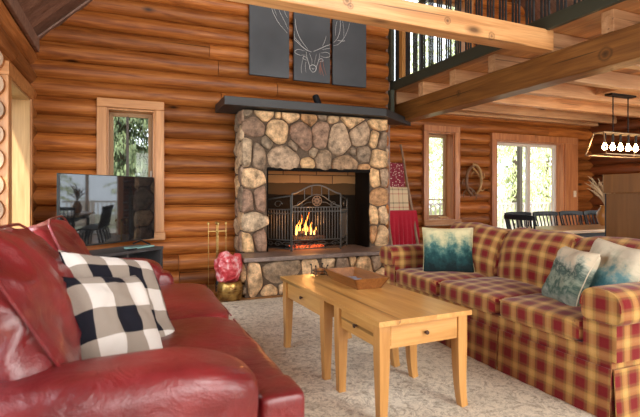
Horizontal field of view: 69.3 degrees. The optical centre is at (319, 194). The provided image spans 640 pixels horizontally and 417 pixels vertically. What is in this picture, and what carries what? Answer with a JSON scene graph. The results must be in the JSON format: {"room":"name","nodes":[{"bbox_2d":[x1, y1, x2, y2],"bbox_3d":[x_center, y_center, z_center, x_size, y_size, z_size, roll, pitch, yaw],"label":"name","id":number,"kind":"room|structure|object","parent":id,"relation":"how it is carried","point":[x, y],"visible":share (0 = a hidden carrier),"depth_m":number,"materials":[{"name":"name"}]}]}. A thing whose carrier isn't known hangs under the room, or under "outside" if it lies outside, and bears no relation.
{"room":"log cabin living room","nodes":[
{"label":"log cabin living room","id":0,"kind":"room"},
{"bbox_2d":[0,0,37,225],"bbox_3d":[-1.362,-0.181,0.678,0.219,2.789,9.300,0,0,-23],"label":"wall","id":1,"kind":"structure","parent":0,"point":[15,48],"depth_m":3.99,"materials":[{"name":"brown wood"}]},
{"bbox_2d":[0,60,33,227],"bbox_3d":[-2.801,-0.253,4.173,0.300,1.645,1.130,0,0,-23],"label":"window","id":2,"kind":"structure","parent":1,"relation":"in","point":[17,98],"depth_m":4.54,"materials":[{"name":"brown wood"}]},
{"bbox_2d":[3,0,38,51],"bbox_3d":[-1.255,-1.590,0.723,0.040,0.140,9.100,0,0,-23],"label":"trim","id":3,"kind":"structure","parent":1,"relation":"attached to","point":[14,7],"depth_m":4.18,"materials":[{"name":"brown wood"}]},
{"bbox_2d":[2,0,86,43],"bbox_3d":[0.535,-3.803,1.901,4.950,4.982,10.498,0,0,-23],"label":"ceiling","id":4,"kind":"structure","parent":0,"point":[41,14],"depth_m":4.62,"materials":[{"name":"brown wood"}]},
{"bbox_2d":[30,0,388,284],"bbox_3d":[-1.154,-2.360,5.809,4.540,6.944,0.219,0,0,-23],"label":"wall","id":5,"kind":"structure","parent":0,"point":[184,55],"depth_m":5.50,"materials":[{"name":"brown wood"}]},
{"bbox_2d":[38,0,92,39],"bbox_3d":[-0.893,-3.868,5.795,4.590,4.465,0.075,0,0,-23],"label":"trim","id":6,"kind":"structure","parent":5,"relation":"attached to","point":[87,2],"depth_m":5.00,"materials":[{"name":"brown wood"}]},
{"bbox_2d":[97,97,164,240],"bbox_3d":[-2.186,-0.280,5.362,0.730,1.600,0.300,0,0,-23],"label":"window","id":7,"kind":"structure","parent":5,"relation":"in","point":[107,108],"depth_m":5.36,"materials":[{"name":"brown wood"}]},
{"bbox_2d":[249,4,288,78],"bbox_3d":[-0.642,-1.990,5.868,0.520,0.980,0.044,0,0,-23],"label":"wall art","id":8,"kind":"object","parent":5,"relation":"attached to","point":[268,27],"visible":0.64,"depth_m":5.84,"materials":[{"name":"grey fabric"}]},
{"bbox_2d":[293,12,329,83],"bbox_3d":[-0.106,-1.982,6.090,0.510,0.995,0.046,0,0,-23],"label":"wall art","id":9,"kind":"object","parent":5,"relation":"attached to","point":[311,34],"visible":0.99,"depth_m":6.07,"materials":[{"name":"grey fabric"}]},
{"bbox_2d":[332,19,365,87],"bbox_3d":[0.399,-1.980,6.301,0.505,1.000,0.044,0,0,-23],"label":"wall art","id":10,"kind":"object","parent":5,"relation":"attached to","point":[348,38],"visible":0.9,"depth_m":6.28,"materials":[{"name":"grey fabric"}]},
{"bbox_2d":[206,284,282,302],"bbox_3d":[2.853,1.160,2.771,10.000,0.120,10.319,0,0,-23],"label":"floor","id":11,"kind":"structure","parent":0,"point":[211,287],"depth_m":4.97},
{"bbox_2d":[89,245,162,267],"bbox_3d":[-2.059,0.815,4.617,0.400,0.530,0.960,0,0,24],"label":"tv console","id":12,"kind":"object","parent":11,"relation":"on","point":[155,253],"visible":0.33,"depth_m":4.76,"materials":[{"name":"grey wood"}]},
{"bbox_2d":[57,173,153,245],"bbox_3d":[-2.102,0.172,4.662,0.256,0.739,1.155,0,0,24],"label":"television","id":13,"kind":"object","parent":12,"relation":"on","point":[102,209],"visible":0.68,"depth_m":4.60,"materials":[{"name":"black plastic"}]},
{"bbox_2d":[124,245,153,248],"bbox_3d":[-1.869,0.538,4.795,0.120,0.018,0.300,0,0,24],"label":"glass dish","id":14,"kind":"object","parent":12,"relation":"on","point":[138,246],"visible":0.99,"depth_m":4.75,"materials":[{"name":"teal glass"}]},
{"bbox_2d":[0,215,304,416],"bbox_3d":[-1.103,0.600,2.231,1.394,0.998,2.540,0,0,-23],"label":"leather sofa","id":15,"kind":"object","parent":11,"relation":"on","point":[209,366],"visible":0.8,"depth_m":1.28,"materials":[{"name":"red leather"}]},
{"bbox_2d":[0,227,81,381],"bbox_3d":[-1.065,0.396,1.595,0.477,0.582,0.996,0,0,-23],"label":"cushion","id":16,"kind":"object","parent":15,"relation":"on","point":[40,333],"depth_m":1.31,"materials":[{"name":"red leather"}]},
{"bbox_2d":[28,219,90,254],"bbox_3d":[-1.446,0.418,2.516,0.484,0.563,1.018,0,0,-23],"label":"cushion","id":17,"kind":"object","parent":15,"relation":"on","point":[59,234],"depth_m":2.31,"materials":[{"name":"red leather"}]},
{"bbox_2d":[62,275,162,359],"bbox_3d":[-0.778,0.482,1.739,0.275,0.394,0.409,0,0,25],"label":"throw pillow","id":18,"kind":"object","parent":15,"relation":"on","point":[113,315],"visible":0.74,"depth_m":1.66,"materials":[{"name":"white fabric"}]},
{"bbox_2d":[58,250,174,336],"bbox_3d":[-0.823,0.473,1.951,0.307,0.522,0.592,0,0,21],"label":"throw pillow","id":19,"kind":"object","parent":15,"relation":"on","point":[80,265],"visible":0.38,"depth_m":1.99,"materials":[{"name":"white fabric"}]},
{"bbox_2d":[159,283,228,319],"bbox_3d":[-1.177,0.702,2.719,1.143,0.208,1.006,0,0,-23],"label":"seat cushion","id":20,"kind":"object","parent":15,"relation":"on","point":[182,300],"depth_m":2.65,"materials":[{"name":"red leather"}]},
{"bbox_2d":[207,221,226,297],"bbox_3d":[-1.119,0.694,5.059,0.202,0.810,0.202,0,0,22],"label":"stand","id":21,"kind":"object","parent":11,"relation":"on","point":[217,223],"visible":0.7,"depth_m":5.02,"materials":[{"name":"gold metal"}]},
{"bbox_2d":[217,279,242,301],"bbox_3d":[-0.947,0.999,4.871,0.277,0.200,0.277,0,0,-23],"label":"brass pot","id":22,"kind":"object","parent":11,"relation":"on","point":[227,292],"visible":0.93,"depth_m":4.76,"materials":[{"name":"brown metal"}]},
{"bbox_2d":[214,251,241,282],"bbox_3d":[-0.960,0.760,4.835,0.287,0.351,0.231,0,0,-23],"label":"bundle","id":23,"kind":"object","parent":22,"relation":"in","point":[227,266],"visible":0.98,"depth_m":4.76,"materials":[{"name":"red fabric"}]},
{"bbox_2d":[234,253,241,272],"bbox_3d":[-0.885,0.732,4.936,0.114,0.231,0.151,0,0,-23],"label":"bundle","id":24,"kind":"object","parent":23,"relation":"on","point":[235,254],"visible":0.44,"depth_m":4.89,"materials":[{"name":"red"}]},
{"bbox_2d":[234,109,388,297],"bbox_3d":[0.004,0.055,5.677,2.164,2.090,0.903,0,0,-23],"label":"fireplace","id":25,"kind":"object","parent":11,"relation":"on","point":[277,154],"depth_m":5.63,"materials":[{"name":"stone"}]},
{"bbox_2d":[289,244,323,247],"bbox_3d":[-0.168,0.639,5.856,0.453,0.059,0.230,0,0,-23],"label":"embers","id":26,"kind":"object","parent":25,"relation":"on","point":[298,246],"visible":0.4,"depth_m":5.76,"materials":[{"name":"orange"}]},
{"bbox_2d":[268,184,346,251],"bbox_3d":[-0.093,0.268,5.701,1.123,0.793,0.360,0,0,-23],"label":"fire screen","id":27,"kind":"object","parent":25,"relation":"on","point":[343,211],"visible":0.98,"depth_m":5.55,"materials":[{"name":"grey metal"}]},
{"bbox_2d":[293,235,324,242],"bbox_3d":[-0.139,0.550,5.804,0.413,0.082,0.071,0,0,-20],"label":"log","id":28,"kind":"object","parent":25,"relation":"on","point":[297,238],"visible":0.42,"depth_m":5.77,"materials":[{"name":"brown wood"}]},
{"bbox_2d":[296,214,313,234],"bbox_3d":[-0.178,0.359,5.842,0.277,0.289,0.104,0,0,-14],"label":"flames","id":29,"kind":"object","parent":28,"relation":"on","point":[308,214],"visible":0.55,"depth_m":5.84},
{"bbox_2d":[297,229,317,235],"bbox_3d":[-0.157,0.479,5.872,0.303,0.075,0.066,0,0,-38],"label":"log","id":30,"kind":"object","parent":28,"relation":"on","point":[298,233],"visible":0.49,"depth_m":5.79,"materials":[{"name":"brown wood"}]},
{"bbox_2d":[215,95,410,125],"bbox_3d":[0.132,-1.049,5.905,2.807,0.098,0.580,0,0,-23],"label":"mantel shelf","id":31,"kind":"object","parent":25,"relation":"on","point":[227,104],"visible":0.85,"depth_m":5.53,"materials":[{"name":"grey"}]},
{"bbox_2d":[312,94,320,102],"bbox_3d":[-0.038,-1.179,5.788,0.120,0.159,0.090,0,0,22],"label":"webcam","id":32,"kind":"object","parent":31,"relation":"on","point":[316,99],"visible":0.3,"depth_m":5.75,"materials":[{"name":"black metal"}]},
{"bbox_2d":[390,144,418,244],"bbox_3d":[1.170,0.151,6.861,0.503,1.871,0.567,0,0,-23],"label":"blanket ladder","id":33,"kind":"object","parent":11,"relation":"on","point":[401,149],"visible":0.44,"depth_m":6.97,"materials":[{"name":"brown wood"}]},
{"bbox_2d":[390,163,404,186],"bbox_3d":[1.111,-0.294,7.010,0.344,0.396,0.116,0,0,-23],"label":"throw blanket","id":34,"kind":"object","parent":33,"relation":"hanging from","point":[396,169],"visible":0.66,"depth_m":6.99,"materials":[{"name":"red fabric"}]},
{"bbox_2d":[390,187,408,209],"bbox_3d":[1.154,0.078,6.913,0.350,0.396,0.116,0,0,-23],"label":"throw blanket","id":35,"kind":"object","parent":33,"relation":"hanging from","point":[398,196],"visible":0.74,"depth_m":6.88,"materials":[{"name":"beige fabric"}]},
{"bbox_2d":[390,210,419,244],"bbox_3d":[1.214,0.562,6.821,0.519,0.676,0.153,0,0,-23],"label":"throw blanket","id":36,"kind":"object","parent":33,"relation":"hanging from","point":[402,222],"visible":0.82,"depth_m":6.79,"materials":[{"name":"red fabric"}]},
{"bbox_2d":[221,297,595,416],"bbox_3d":[0.303,1.095,2.846,2.750,0.010,4.420,0,0,-23],"label":"area rug","id":37,"kind":"object","parent":11,"relation":"on","point":[491,392],"visible":0.33,"depth_m":2.71,"materials":[{"name":"carpet"}]},
{"bbox_2d":[280,273,471,416],"bbox_3d":[0.245,0.841,2.857,0.556,0.505,1.337,0,0,-25],"label":"coffee table","id":38,"kind":"object","parent":37,"relation":"on","point":[389,317],"visible":0.98,"depth_m":2.46,"materials":[{"name":"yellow wood"}]},
{"bbox_2d":[310,263,327,276],"bbox_3d":[-0.006,0.546,3.389,0.106,0.082,0.106,0,0,-23],"label":"holder","id":39,"kind":"object","parent":38,"relation":"on","point":[322,263],"visible":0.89,"depth_m":3.36,"materials":[{"name":"black metal"}]},
{"bbox_2d":[325,266,389,289],"bbox_3d":[0.234,0.551,3.077,0.250,0.071,0.470,0,0,-23],"label":"wooden tray","id":40,"kind":"object","parent":38,"relation":"on","point":[370,279],"visible":0.91,"depth_m":3.03,"materials":[{"name":"brown wood"}]},
{"bbox_2d":[379,222,639,416],"bbox_3d":[1.403,0.666,3.356,0.948,0.863,2.235,0,0,-23],"label":"plaid sofa","id":41,"kind":"object","parent":37,"relation":"on","point":[586,356],"visible":0.73,"depth_m":2.72,"materials":[{"name":"fabric"}]},
{"bbox_2d":[396,267,486,294],"bbox_3d":[1.066,0.699,3.861,0.705,0.164,0.600,0,0,-23],"label":"seat cushion","id":42,"kind":"object","parent":41,"relation":"on","point":[414,279],"depth_m":3.67,"materials":[{"name":"fabric"}]},
{"bbox_2d":[422,227,474,272],"bbox_3d":[1.057,0.462,3.824,0.418,0.385,0.199,0,0,11],"label":"throw pillow","id":43,"kind":"object","parent":41,"relation":"on","point":[444,249],"visible":0.8,"depth_m":3.77,"materials":[{"name":"teal fabric"}]},
{"bbox_2d":[450,222,510,276],"bbox_3d":[1.345,0.467,3.949,0.338,0.464,0.706,0,0,-23],"label":"cushion","id":44,"kind":"object","parent":41,"relation":"on","point":[488,240],"depth_m":3.69,"materials":[{"name":"fabric"}]},
{"bbox_2d":[440,276,541,313],"bbox_3d":[1.299,0.698,3.304,0.705,0.168,0.605,0,0,-23],"label":"seat cushion","id":45,"kind":"object","parent":41,"relation":"on","point":[479,294],"depth_m":3.16,"materials":[{"name":"fabric"}]},
{"bbox_2d":[497,227,583,287],"bbox_3d":[1.592,0.474,3.347,0.339,0.455,0.624,0,0,-23],"label":"cushion","id":46,"kind":"object","parent":41,"relation":"on","point":[524,255],"depth_m":3.27,"materials":[{"name":"fabric"}]},
{"bbox_2d":[500,293,582,339],"bbox_3d":[1.527,0.699,2.755,0.704,0.170,0.582,0,0,-23],"label":"seat cushion","id":47,"kind":"object","parent":41,"relation":"on","point":[536,314],"depth_m":2.61,"materials":[{"name":"fabric"}]},
{"bbox_2d":[541,246,600,306],"bbox_3d":[1.471,0.481,2.732,0.217,0.329,0.305,0,0,-3],"label":"throw pillow","id":48,"kind":"object","parent":41,"relation":"on","point":[573,271],"visible":0.88,"depth_m":2.64,"materials":[{"name":"fabric"}]},
{"bbox_2d":[574,236,639,251],"bbox_3d":[1.817,0.484,2.801,0.329,0.452,0.584,0,0,-23],"label":"cushion","id":49,"kind":"object","parent":41,"relation":"on","point":[581,244],"depth_m":2.89,"materials":[{"name":"fabric"}]},
{"bbox_2d":[590,238,639,286],"bbox_3d":[1.664,0.460,2.665,0.238,0.394,0.434,0,0,-12],"label":"throw pillow","id":50,"kind":"object","parent":41,"relation":"on","point":[618,264],"visible":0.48,"depth_m":2.58,"materials":[{"name":"white fabric"}]},
{"bbox_2d":[504,212,531,229],"bbox_3d":[2.617,0.657,5.729,0.444,0.885,0.506,0,0,-23],"label":"dining chair","id":51,"kind":"object","parent":11,"relation":"on","point":[519,213],"visible":0.06,"depth_m":5.94,"materials":[{"name":"black paint"}]},
{"bbox_2d":[504,214,535,228],"bbox_3d":[2.401,0.657,5.205,0.506,0.885,0.444,0,0,-23],"label":"dining chair","id":52,"kind":"object","parent":11,"relation":"on","point":[512,217],"visible":0.1,"depth_m":5.09,"materials":[{"name":"black paint"}]},
{"bbox_2d":[532,211,557,225],"bbox_3d":[3.051,0.657,5.910,0.444,0.885,0.506,0,0,-23],"label":"dining chair","id":53,"kind":"object","parent":11,"relation":"on","point":[554,214],"visible":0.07,"depth_m":6.11,"materials":[{"name":"black paint"}]},
{"bbox_2d":[517,224,604,236],"bbox_3d":[3.389,0.737,5.541,2.080,0.723,0.620,0,0,-23],"label":"dining table","id":54,"kind":"object","parent":11,"relation":"on","point":[590,230],"visible":0.19,"depth_m":5.18,"materials":[{"name":"brown wood"}]},
{"bbox_2d":[596,205,604,225],"bbox_3d":[3.502,0.252,5.685,0.190,0.245,0.188,0,0,-23],"label":"vase","id":55,"kind":"object","parent":54,"relation":"on","point":[600,216],"visible":0.5,"depth_m":5.65,"materials":[{"name":"brown ceramic"}]},
{"bbox_2d":[584,174,604,205],"bbox_3d":[3.435,-0.038,5.664,0.565,0.419,0.322,0,0,-23],"label":"dried branches","id":56,"kind":"object","parent":55,"relation":"in","point":[599,193],"visible":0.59,"depth_m":5.63,"materials":[{"name":"beige plant"}]},
{"bbox_2d":[558,211,582,224],"bbox_3d":[3.485,0.657,6.091,0.444,0.885,0.506,0,0,-23],"label":"dining chair","id":57,"kind":"object","parent":11,"relation":"on","point":[561,213],"visible":0.12,"depth_m":6.29,"materials":[{"name":"black paint"}]},
{"bbox_2d":[583,210,597,224],"bbox_3d":[3.909,0.657,6.268,0.444,0.885,0.506,0,0,-23],"label":"dining chair","id":58,"kind":"object","parent":11,"relation":"on","point":[587,212],"visible":0.06,"depth_m":6.42,"materials":[{"name":"black paint"}]},
{"bbox_2d":[603,173,639,238],"bbox_3d":[3.188,0.453,4.067,0.605,1.295,1.035,0,0,-23],"label":"cabinet","id":59,"kind":"object","parent":11,"relation":"on","point":[622,191],"visible":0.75,"depth_m":4.26,"materials":[{"name":"brown wood"}]},
{"bbox_2d":[385,36,389,244],"bbox_3d":[0.830,-2.400,6.976,0.060,7.000,0.760,0,0,-23],"label":"wall","id":60,"kind":"structure","parent":0,"point":[386,78],"depth_m":6.63,"materials":[{"name":"brown wood"}]},
{"bbox_2d":[388,29,393,111],"bbox_3d":[1.012,-3.380,6.594,0.058,4.640,0.084,0,0,-23],"label":"trim","id":61,"kind":"structure","parent":60,"relation":"attached to","point":[391,31],"depth_m":6.55,"materials":[{"name":"grey metal"}]},
{"bbox_2d":[390,0,625,90],"bbox_3d":[2.693,-1.555,2.694,0.045,0.120,9.500,0,0,-23],"label":"trim","id":62,"kind":"structure","parent":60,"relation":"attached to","point":[584,8],"depth_m":4.80,"materials":[{"name":"grey"}]},
{"bbox_2d":[390,0,583,82],"bbox_3d":[2.691,-2.063,2.693,0.060,0.894,9.500,0,0,-23],"label":"loft railing","id":63,"kind":"object","parent":62,"relation":"on","point":[402,38],"visible":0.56,"depth_m":5.61,"materials":[{"name":"grey metal"}]},
{"bbox_2d":[390,0,593,243],"bbox_3d":[3.069,-2.455,8.165,4.950,7.142,0.218,0,0,-23],"label":"wall","id":64,"kind":"structure","parent":0,"point":[475,138],"depth_m":7.91,"materials":[{"name":"brown wood"}]},
{"bbox_2d":[420,125,461,225],"bbox_3d":[1.954,-0.320,7.683,0.740,1.620,0.300,0,0,-23],"label":"window","id":65,"kind":"structure","parent":64,"relation":"in","point":[450,136],"depth_m":7.68,"materials":[{"name":"brown wood"}]},
{"bbox_2d":[419,0,473,69],"bbox_3d":[1.723,-2.530,7.587,1.800,1.740,0.300,0,0,-23],"label":"window","id":66,"kind":"structure","parent":64,"relation":"in","point":[435,1],"depth_m":7.82,"materials":[{"name":"brown"}]},
{"bbox_2d":[462,163,484,200],"bbox_3d":[2.582,-0.221,7.774,0.497,0.644,0.084,0,0,-23],"label":"wreath","id":67,"kind":"object","parent":64,"relation":"attached to","point":[473,165],"visible":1,"depth_m":7.75,"materials":[{"name":"brown"}]},
{"bbox_2d":[390,23,639,126],"bbox_3d":[2.851,-1.183,2.776,0.200,0.265,9.530,0,0,-23],"label":"girder","id":68,"kind":"object","parent":64,"relation":"attached to","point":[618,49],"visible":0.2,"depth_m":4.43,"materials":[{"name":"brown wood"}]},
{"bbox_2d":[227,0,553,54],"bbox_3d":[0.039,-1.440,3.440,4.480,0.240,0.160,0,0,-23],"label":"tie beam","id":69,"kind":"structure","parent":68,"relation":"on","point":[401,15],"depth_m":3.72,"materials":[{"name":"beige wood"}]},
{"bbox_2d":[394,92,616,123],"bbox_3d":[3.265,-1.409,7.661,4.717,0.182,0.110,0,0,-23],"label":"joist","id":70,"kind":"object","parent":68,"relation":"on","point":[399,97],"visible":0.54,"depth_m":7.69,"materials":[{"name":"brown wood"}]},
{"bbox_2d":[443,111,597,126],"bbox_3d":[3.127,-1.409,7.993,4.717,0.182,0.110,0,0,-23],"label":"joist","id":71,"kind":"object","parent":68,"relation":"on","point":[456,113],"visible":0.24,"depth_m":8.10,"materials":[{"name":"brown wood"}]},
{"bbox_2d":[419,81,639,117],"bbox_3d":[3.515,-1.409,7.061,4.717,0.182,0.110,0,0,-23],"label":"joist","id":72,"kind":"object","parent":68,"relation":"on","point":[523,100],"visible":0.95,"depth_m":7.04,"materials":[{"name":"brown wood"}]},
{"bbox_2d":[450,69,639,106],"bbox_3d":[3.764,-1.409,6.465,4.717,0.182,0.110,0,0,-23],"label":"joist","id":73,"kind":"object","parent":68,"relation":"on","point":[564,91],"visible":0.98,"depth_m":6.23,"materials":[{"name":"brown wood"}]},
{"bbox_2d":[488,54,639,92],"bbox_3d":[4.013,-1.409,5.866,4.717,0.182,0.110,0,0,-23],"label":"joist","id":74,"kind":"object","parent":68,"relation":"on","point":[610,80],"visible":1,"depth_m":5.54,"materials":[{"name":"brown wood"}]},
{"bbox_2d":[542,33,639,69],"bbox_3d":[4.285,-1.409,5.215,4.717,0.182,0.110,0,0,-23],"label":"joist","id":75,"kind":"object","parent":68,"relation":"on","point":[561,41],"visible":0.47,"depth_m":4.33,"materials":[{"name":"brown wood"}]},
{"bbox_2d":[601,8,639,34],"bbox_3d":[4.512,-1.409,4.671,4.717,0.182,0.110,0,0,-23],"label":"joist","id":76,"kind":"object","parent":68,"relation":"on","point":[612,20],"visible":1,"depth_m":3.76,"materials":[{"name":"brown wood"}]},
{"bbox_2d":[487,133,577,226],"bbox_3d":[3.873,0.013,8.506,2.085,2.175,0.299,0,0,-23],"label":"door","id":77,"kind":"structure","parent":64,"relation":"in","point":[564,150],"depth_m":8.65,"materials":[{"name":"beige wood"}]},
{"bbox_2d":[394,0,639,93],"bbox_3d":[4.949,-1.521,3.656,4.850,0.038,9.540,0,0,-23],"label":"floor","id":78,"kind":"structure","parent":0,"point":[589,26],"depth_m":4.81,"materials":[{"name":"brown wood"}]},
{"bbox_2d":[595,87,639,98],"bbox_3d":[4.293,-1.445,6.335,0.800,0.110,0.530,0,0,-23],"label":"trim","id":79,"kind":"structure","parent":78,"relation":"attached to","point":[598,91],"depth_m":6.34,"materials":[{"name":"brown wood"}]},
{"bbox_2d":[585,93,639,157],"bbox_3d":[4.177,-0.964,6.432,1.014,0.851,0.314,0,0,-23],"label":"pendant lamp","id":80,"kind":"object","parent":79,"relation":"hanging from","point":[616,95],"visible":1,"depth_m":6.40,"materials":[{"name":"black metal"}]},
{"bbox_2d":[517,0,581,20],"bbox_3d":[5.104,-3.803,3.806,4.950,4.982,10.498,0,0,-23],"label":"ceiling","id":81,"kind":"structure","parent":0,"point":[522,2],"depth_m":8.02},
{"bbox_2d":[588,116,639,223],"bbox_3d":[7.211,-0.180,4.550,0.218,2.789,9.850,0,0,-23],"label":"wall","id":82,"kind":"structure","parent":0,"point":[602,165],"depth_m":8.59,"materials":[{"name":"brown wood"}]},
{"bbox_3d":[5.112,1.140,8.268,7.400,0.040,6.828,0,0,-23],"label":"deck","id":83,"kind":"object","parent":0,"visible":0},
{"bbox_2d":[429,202,550,229],"bbox_3d":[3.848,0.605,11.301,7.200,0.830,0.045,0,0,-23],"label":"deck railing","id":84,"kind":"object","parent":83,"relation":"on","point":[510,203],"visible":0.08,"depth_m":11.71,"materials":[{"name":"beige"}]},
{"bbox_2d":[517,147,522,226],"bbox_3d":[4.986,-0.490,11.559,0.100,3.220,0.100,0,0,-23],"label":"porch post","id":85,"kind":"object","parent":83,"relation":"on","point":[519,149],"visible":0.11,"depth_m":11.51,"materials":[{"name":"brown"}]},
{"label":"outside","id":86,"kind":"structure","parent":0,"visible":0},
{"label":"ground","id":87,"kind":"structure","parent":86,"visible":0},
{"bbox_2d":[114,117,147,176],"bbox_3d":[-3.734,-2.220,8.863,3.114,7.760,3.110,0,0,21],"label":"conifer tree","id":88,"kind":"object","parent":87,"relation":"on","point":[119,122],"visible":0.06,"depth_m":8.51,"materials":[{"name":"green plant"}]},
{"bbox_2d":[114,123,147,172],"bbox_3d":[-6.492,-3.465,14.420,4.282,10.670,4.276,0,0,-28],"label":"conifer tree","id":89,"kind":"object","parent":87,"relation":"on","point":[144,140],"visible":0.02,"depth_m":14.36,"materials":[{"name":"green plant"}]},
{"bbox_2d":[129,124,147,172],"bbox_3d":[-3.545,-2.635,11.636,3.499,8.730,3.503,0,0,-3],"label":"conifer tree","id":90,"kind":"object","parent":87,"relation":"on","point":[140,132],"visible":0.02,"depth_m":10.93,"materials":[{"name":"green plant"}]},
{"bbox_2d":[410,0,444,213],"bbox_3d":[4.870,-4.015,22.061,4.984,11.770,5.066,0,0,-39],"label":"fir tree","id":91,"kind":"object","parent":87,"relation":"on","point":[435,188],"visible":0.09,"depth_m":21.88,"materials":[{"name":"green plant"}]},
{"bbox_2d":[429,7,514,227],"bbox_3d":[4.119,-2.388,14.064,3.398,8.025,3.454,0,0,10],"label":"fir tree","id":92,"kind":"object","parent":87,"relation":"on","point":[439,176],"visible":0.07,"depth_m":14.03,"materials":[{"name":"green plant"}]},
{"bbox_2d":[497,146,550,225],"bbox_3d":[6.973,-2.853,16.569,3.914,9.095,3.851,0,0,43],"label":"fir tree","id":93,"kind":"object","parent":87,"relation":"on","point":[512,176],"visible":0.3,"depth_m":16.35,"materials":[{"name":"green plant"}]},
{"bbox_2d":[502,148,550,220],"bbox_3d":[9.896,-3.085,20.177,4.145,9.630,4.078,0,0,-15],"label":"fir tree","id":94,"kind":"object","parent":87,"relation":"on","point":[546,175],"visible":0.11,"depth_m":20.09,"materials":[{"name":"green plant"}]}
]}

